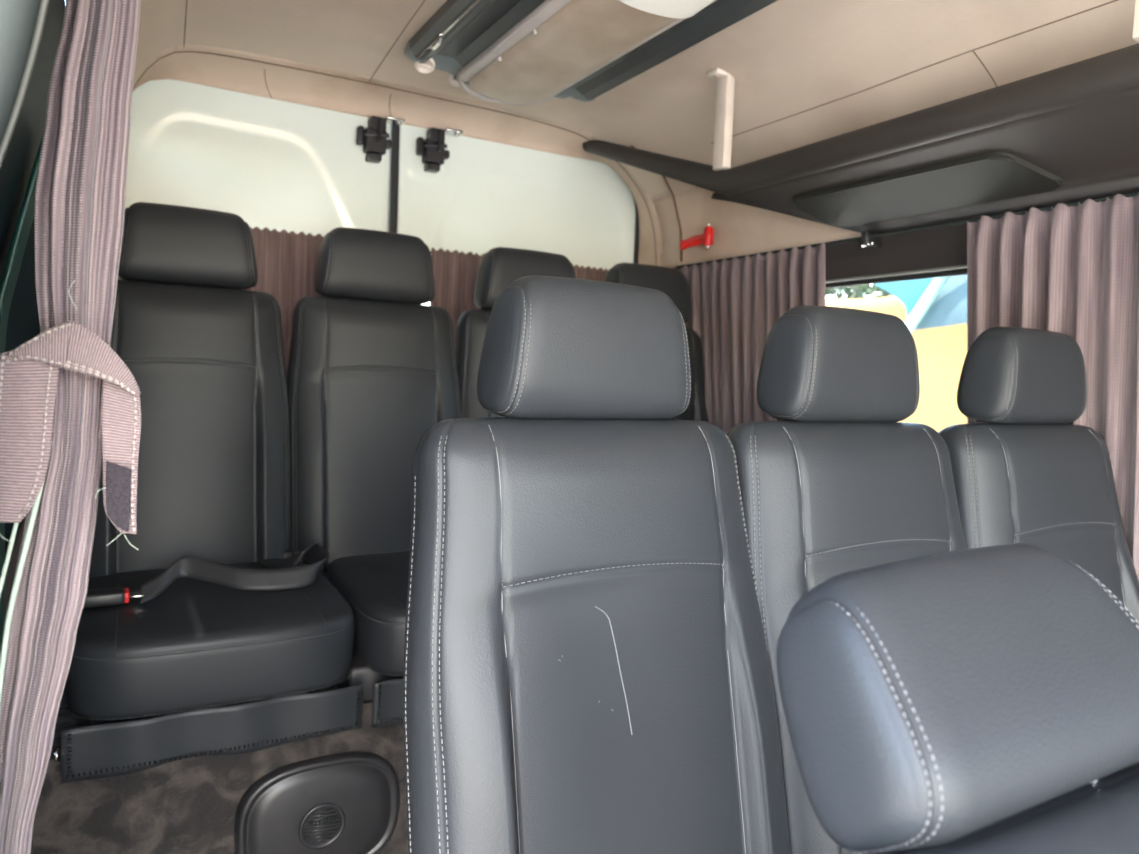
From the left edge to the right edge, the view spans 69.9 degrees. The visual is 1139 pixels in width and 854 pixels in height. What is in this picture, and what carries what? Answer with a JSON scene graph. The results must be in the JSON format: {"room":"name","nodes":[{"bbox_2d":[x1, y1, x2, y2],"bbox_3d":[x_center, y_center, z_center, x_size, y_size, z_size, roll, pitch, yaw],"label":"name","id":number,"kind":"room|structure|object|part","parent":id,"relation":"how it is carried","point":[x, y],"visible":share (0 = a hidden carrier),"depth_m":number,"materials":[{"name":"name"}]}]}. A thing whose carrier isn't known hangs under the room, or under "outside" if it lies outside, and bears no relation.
{"room":"vehicle interior","nodes":[
{"label":"vehicle interior","id":0,"kind":"room"},
{"bbox_2d":[5,0,65,853],"bbox_3d":[-0.227,0.230,0.311,0.142,1.727,3.930,0,4,-30],"label":"wall","id":1,"kind":"structure","parent":0,"point":[9,578],"depth_m":1.04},
{"bbox_2d":[0,0,42,150],"bbox_3d":[-0.312,0.172,0.387,0.321,1.785,0.067,1,4,-18],"label":"trim","id":2,"kind":"structure","parent":1,"relation":"attached to","point":[19,19],"depth_m":0.38,"materials":[{"name":"grey plastic"}]},
{"bbox_2d":[0,136,42,651],"bbox_3d":[-0.503,0.068,0.728,0.054,0.737,0.430,0,4,-30],"label":"trim","id":3,"kind":"structure","parent":1,"relation":"attached to","point":[26,215],"depth_m":0.85,"materials":[{"name":"green paint"}]},
{"bbox_2d":[0,0,47,162],"bbox_3d":[-0.247,0.175,0.424,0.178,1.781,0.028,1,4,-18],"label":"trim","id":4,"kind":"structure","parent":1,"relation":"attached to","point":[44,5],"depth_m":0.39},
{"bbox_2d":[0,0,64,546],"bbox_3d":[-0.700,-0.149,1.072,0.081,0.614,1.370,0,4,-30],"label":"window","id":5,"kind":"structure","parent":1,"relation":"in","point":[18,159],"depth_m":0.84,"materials":[{"name":"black glass"}]},
{"bbox_2d":[0,0,140,853],"bbox_3d":[-0.405,0.035,0.662,0.121,1.020,0.095,0,4,-30],"label":"curtain","id":6,"kind":"object","parent":1,"relation":"hanging from","point":[68,401],"visible":1,"depth_m":0.64,"materials":[{"name":"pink fabric"}]},
{"bbox_2d":[33,702,407,853],"bbox_3d":[-0.096,0.780,1.815,1.840,0.460,0.012,0,4,-30],"label":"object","id":7,"kind":"structure","parent":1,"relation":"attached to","point":[189,805],"depth_m":1.46,"materials":[{"name":"carpet"}]},
{"bbox_2d":[234,751,398,853],"bbox_3d":[-0.479,0.757,1.575,0.312,0.236,0.036,0,4,-30],"label":"speaker cover","id":8,"kind":"object","parent":1,"relation":"attached to","point":[344,802],"visible":1,"depth_m":1.56,"materials":[{"name":"black plastic"}]},
{"bbox_2d":[298,803,345,848],"bbox_3d":[-0.474,0.764,1.563,0.088,0.088,0.010,0,4,-30],"label":"speaker","id":9,"kind":"object","parent":8,"relation":"attached to","point":[320,825],"depth_m":1.56,"materials":[{"name":"black plastic"}]},
{"bbox_2d":[132,45,661,265],"bbox_3d":[-0.469,-0.017,2.478,1.866,1.943,0.162,0,4,-30],"label":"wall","id":10,"kind":"structure","parent":0,"point":[227,69],"depth_m":2.37,"materials":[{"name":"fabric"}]},
{"bbox_2d":[51,685,372,753],"bbox_3d":[-0.315,0.751,2.199,1.840,0.455,0.865,0,4,-30],"label":"trim","id":11,"kind":"structure","parent":10,"relation":"attached to","point":[65,720],"depth_m":1.50,"materials":[{"name":"plastic"}]},
{"bbox_2d":[61,202,363,783],"bbox_3d":[-0.753,0.036,1.698,0.506,1.052,0.689,0,4,-30],"label":"seat","id":12,"kind":"object","parent":11,"relation":"on","point":[198,667],"visible":0.73,"depth_m":1.77,"materials":[{"name":"leather"}]},
{"bbox_2d":[49,748,59,761],"bbox_3d":[-0.832,0.525,1.300,0.032,0.017,0.020,0,4,-30],"label":"bolt","id":13,"kind":"object","parent":12,"relation":"attached to","point":[55,755],"visible":0.63,"depth_m":1.30,"materials":[{"name":"silver metal"}]},
{"bbox_3d":[-0.884,0.008,1.882,0.457,0.679,0.166,0,-3,-30],"label":"backrest","id":14,"kind":"part","parent":12,"relation":"part of","materials":[{"name":"leather"}]},
{"bbox_3d":[-0.751,0.500,1.644,0.380,0.078,0.380,0,4,-30],"label":"seat","id":15,"kind":"part","parent":12,"relation":"part of","materials":[{"name":"black leather"}]},
{"bbox_2d":[83,543,328,607],"bbox_3d":[-0.753,0.287,1.701,0.470,0.073,0.288,0,4,-30],"label":"belt","id":16,"kind":"object","parent":12,"relation":"on","point":[284,573],"visible":0.94,"depth_m":1.63,"materials":[{"name":"black fabric"}]},
{"bbox_2d":[61,562,354,719],"bbox_3d":[-0.722,0.399,1.638,0.505,0.147,0.502,0,6,-30],"label":"seat cushion","id":17,"kind":"object","parent":12,"relation":"on","point":[196,647],"depth_m":1.45,"materials":[{"name":"leather"}]},
{"bbox_2d":[287,227,460,727],"bbox_3d":[-0.380,0.038,1.910,0.493,1.052,0.688,0,4,-30],"label":"seat","id":18,"kind":"object","parent":11,"relation":"on","point":[372,368],"visible":0.73,"depth_m":2.01,"materials":[{"name":"leather"}]},
{"bbox_2d":[326,551,409,675],"bbox_3d":[-0.315,0.401,1.870,0.415,0.147,0.502,0,6,-30],"label":"seat cushion","id":19,"kind":"object","parent":18,"relation":"on","point":[374,584],"depth_m":1.67,"materials":[{"name":"leather"}]},
{"bbox_3d":[-0.364,0.502,1.865,0.380,0.078,0.380,0,4,-30],"label":"seat","id":20,"kind":"part","parent":18,"relation":"part of","materials":[{"name":"black plastic"}]},
{"bbox_3d":[-0.497,0.010,2.103,0.457,0.679,0.166,0,-3,-30],"label":"backrest","id":21,"kind":"part","parent":18,"relation":"part of","materials":[{"name":"leather"}]},
{"bbox_2d":[455,247,575,417],"bbox_3d":[-0.005,0.040,2.124,0.457,1.052,0.688,0,4,-30],"label":"seat","id":22,"kind":"object","parent":11,"relation":"on","point":[499,267],"visible":0.22,"depth_m":2.23,"materials":[{"name":"leather"}]},
{"bbox_3d":[-0.117,0.013,2.320,0.457,0.679,0.166,0,-3,-30],"label":"backrest","id":23,"kind":"part","parent":22,"relation":"part of","materials":[{"name":"leather"}]},
{"bbox_2d":[604,263,708,421],"bbox_3d":[0.354,0.042,2.329,0.457,1.052,0.688,0,4,-30],"label":"seat","id":24,"kind":"object","parent":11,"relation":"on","point":[672,282],"visible":0.2,"depth_m":2.53,"materials":[{"name":"leather"}]},
{"bbox_3d":[0.243,0.015,2.525,0.457,0.679,0.166,0,-3,-30],"label":"backrest","id":25,"kind":"part","parent":24,"relation":"part of","materials":[{"name":"leather"}]},
{"bbox_2d":[118,79,404,576],"bbox_3d":[-0.880,-0.016,2.311,0.772,1.848,0.118,0,4,-30],"label":"door","id":26,"kind":"structure","parent":10,"relation":"in","point":[279,165],"depth_m":2.28,"materials":[{"name":"white paint"}]},
{"bbox_2d":[389,124,399,232],"bbox_3d":[-0.565,-0.013,2.525,0.023,1.840,0.033,0,4,-30],"label":"door frame","id":27,"kind":"structure","parent":10,"relation":"attached to","point":[395,132],"depth_m":2.47,"materials":[{"name":"black rubber"}]},
{"bbox_2d":[397,124,635,304],"bbox_3d":[-0.147,-0.012,2.727,0.903,1.848,0.112,0,4,-30],"label":"door","id":28,"kind":"structure","parent":10,"relation":"in","point":[457,192],"depth_m":2.66,"materials":[{"name":"white paint"}]},
{"bbox_2d":[632,194,638,263],"bbox_3d":[0.183,0.019,2.935,0.086,1.826,0.016,0,4,-30],"label":"trim","id":29,"kind":"structure","parent":10,"relation":"attached to","point":[636,242],"depth_m":2.91,"materials":[{"name":"black rubber"}]},
{"bbox_2d":[133,0,1138,201],"bbox_3d":[0.543,-0.743,0.704,1.599,0.228,3.990,0,4,-30],"label":"ceiling","id":30,"kind":"structure","parent":0,"point":[805,72],"depth_m":1.89,"materials":[{"name":"brown fabric"}]},
{"bbox_2d":[404,0,777,105],"bbox_3d":[0.166,-0.846,1.560,0.546,0.096,1.560,0,4,-30],"label":"roof hatch","id":31,"kind":"object","parent":30,"relation":"attached to","point":[510,52],"visible":1,"depth_m":1.83,"materials":[{"name":"grey plastic"}]},
{"bbox_2d":[468,0,679,103],"bbox_3d":[-0.012,-0.847,1.862,0.216,0.036,0.680,0,4,-30],"label":"diffuser","id":32,"kind":"object","parent":31,"relation":"attached to","point":[576,39],"depth_m":1.79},
{"bbox_3d":[0.006,-0.855,1.815,0.264,0.033,0.862,0,4,-30],"label":"diffuser frame","id":33,"kind":"part","parent":31,"relation":"part of","materials":[{"name":"beige plastic"}]},
{"bbox_2d":[707,68,734,170],"bbox_3d":[0.381,-0.780,2.074,0.062,0.239,0.044,0,4,-30],"label":"bracket","id":34,"kind":"object","parent":30,"relation":"attached to","point":[722,136],"visible":0.98,"depth_m":2.07,"materials":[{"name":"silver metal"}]},
{"bbox_2d":[1132,0,1138,41],"bbox_3d":[0.870,-0.709,1.216,0.062,0.239,0.044,0,4,-30],"label":"bracket","id":35,"kind":"object","parent":30,"relation":"attached to","point":[1135,33],"visible":1,"depth_m":1.24,"materials":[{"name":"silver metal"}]},
{"bbox_2d":[651,187,860,267],"bbox_3d":[1.265,-0.517,1.088,0.072,0.231,3.910,0,4,-30],"label":"wall","id":36,"kind":"structure","parent":0,"point":[739,229],"depth_m":2.49,"materials":[{"name":"fabric"}]},
{"bbox_2d":[630,145,681,261],"bbox_3d":[0.288,-0.718,2.623,0.218,0.343,0.033,1,4,-27],"label":"trim","id":37,"kind":"structure","parent":36,"relation":"attached to","point":[664,177],"depth_m":2.66,"materials":[{"name":"brown plastic"}]},
{"bbox_2d":[679,224,713,249],"bbox_3d":[0.401,-0.595,2.588,0.034,0.081,0.157,0,4,-30],"label":"hammer","id":38,"kind":"object","parent":36,"relation":"attached to","point":[706,238],"visible":1,"depth_m":2.55,"materials":[{"name":"red plastic"}]},
{"bbox_3d":[0.403,-0.592,2.584,0.034,0.036,0.107,0,4,-30],"label":"handle","id":39,"kind":"part","parent":38,"relation":"part of","materials":[{"name":"red plastic"}]},
{"bbox_2d":[582,43,1138,233],"bbox_3d":[1.148,-0.610,1.054,0.298,0.415,3.980,0,4,-30],"label":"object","id":40,"kind":"object","parent":36,"relation":"attached to","point":[1069,133],"visible":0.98,"depth_m":1.60,"materials":[{"name":"black plastic"}]},
{"bbox_3d":[0.740,-0.505,1.766,0.140,0.063,0.586,0,4,-30],"label":"panel","id":41,"kind":"part","parent":40,"relation":"part of","materials":[{"name":"black plastic"}]},
{"bbox_2d":[676,192,1137,267],"bbox_3d":[0.844,-0.442,1.812,0.062,0.039,1.970,0,4,-30],"label":"rail","id":42,"kind":"object","parent":36,"relation":"attached to","point":[868,239],"visible":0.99,"depth_m":1.96,"materials":[{"name":"black plastic"}]},
{"bbox_2d":[678,243,825,433],"bbox_3d":[0.522,-0.102,2.421,0.105,0.796,0.638,0,4,-30],"label":"curtain","id":43,"kind":"object","parent":42,"relation":"hanging from","point":[736,303],"visible":0.41,"depth_m":2.41,"materials":[{"name":"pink fabric"}]},
{"bbox_2d":[967,192,1138,579],"bbox_3d":[1.079,-0.021,1.438,0.119,0.796,0.832,0,4,-30],"label":"curtain","id":44,"kind":"object","parent":42,"relation":"hanging from","point":[1073,271],"visible":0.41,"depth_m":1.56,"materials":[{"name":"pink fabric"}]},
{"bbox_3d":[0.544,1.123,0.691,1.920,0.040,4.500,0,4,-30],"label":"floor","id":45,"kind":"structure","parent":0,"visible":0},
{"bbox_2d":[403,275,790,853],"bbox_3d":[0.156,0.461,0.775,0.484,1.241,0.766,0,4,-30],"label":"seat","id":46,"kind":"object","parent":45,"relation":"on","point":[587,669],"visible":1,"depth_m":0.92,"materials":[{"name":"leather"}]},
{"bbox_2d":[726,305,966,853],"bbox_3d":[0.544,0.463,0.996,0.484,1.241,0.766,0,4,-30],"label":"seat","id":47,"kind":"object","parent":45,"relation":"on","point":[841,485],"visible":0.56,"depth_m":1.14,"materials":[{"name":"leather"}]},
{"bbox_2d":[776,543,1138,853],"bbox_3d":[0.462,0.622,0.188,0.484,1.014,0.998,0,4,-30],"label":"headrest cover","id":48,"kind":"object","parent":45,"relation":"on","point":[982,700],"visible":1,"depth_m":0.47,"materials":[{"name":"leather"}]},
{"bbox_3d":[0.366,0.525,0.356,0.484,0.679,0.166,0,-29,-30],"label":"backrest","id":49,"kind":"part","parent":48,"relation":"part of","materials":[{"name":"leather"}]},
{"bbox_2d":[938,327,1138,621],"bbox_3d":[0.950,0.465,1.228,0.484,1.241,0.766,0,4,-30],"label":"seat","id":50,"kind":"object","parent":45,"relation":"on","point":[1025,474],"visible":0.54,"depth_m":1.39,"materials":[{"name":"leather"}]},
{"bbox_3d":[0.835,0.329,1.431,0.484,0.679,0.166,0,-8,-30],"label":"backrest","id":51,"kind":"part","parent":50,"relation":"part of","materials":[{"name":"leather"}]},
{"bbox_3d":[1.297,0.400,1.193,0.040,1.403,3.930,0,4,-30],"label":"wall","id":52,"kind":"structure","parent":0,"visible":0},
{"bbox_2d":[673,223,966,283],"bbox_3d":[1.312,-0.356,1.139,0.076,0.111,3.930,0,4,-30],"label":"trim","id":53,"kind":"structure","parent":52,"relation":"attached to","point":[941,247],"depth_m":1.98,"materials":[{"name":"black plastic"}]},
{"bbox_2d":[825,269,966,431],"bbox_3d":[0.882,-0.064,1.888,0.015,0.603,1.730,0,4,-30],"label":"window","id":54,"kind":"structure","parent":52,"relation":"in","point":[933,306],"depth_m":1.94,"materials":[{"name":"clear glass"}]},
{"bbox_2d":[825,265,966,282],"bbox_3d":[0.881,-0.364,1.863,0.015,0.006,1.710,0,4,-30],"label":"trim","id":55,"kind":"structure","parent":52,"relation":"attached to","point":[960,266],"depth_m":1.99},
{"bbox_3d":[-0.458,-0.540,2.504,1.560,0.005,0.006,0,4,-30],"label":"rail","id":56,"kind":"object","parent":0,"visible":0},
{"bbox_2d":[244,226,325,374],"bbox_3d":[-0.843,-0.214,2.300,0.673,0.686,0.026,0,4,-30],"label":"curtain","id":57,"kind":"object","parent":56,"relation":"hanging from","point":[286,262],"visible":0.09,"depth_m":2.31,"materials":[{"name":"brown fabric"}]},
{"bbox_2d":[430,248,607,346],"bbox_3d":[-0.123,-0.210,2.713,0.729,0.686,0.026,0,4,-30],"label":"curtain","id":58,"kind":"object","parent":56,"relation":"hanging from","point":[455,273],"visible":0.06,"depth_m":2.56,"materials":[{"name":"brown fabric"}]}
]}

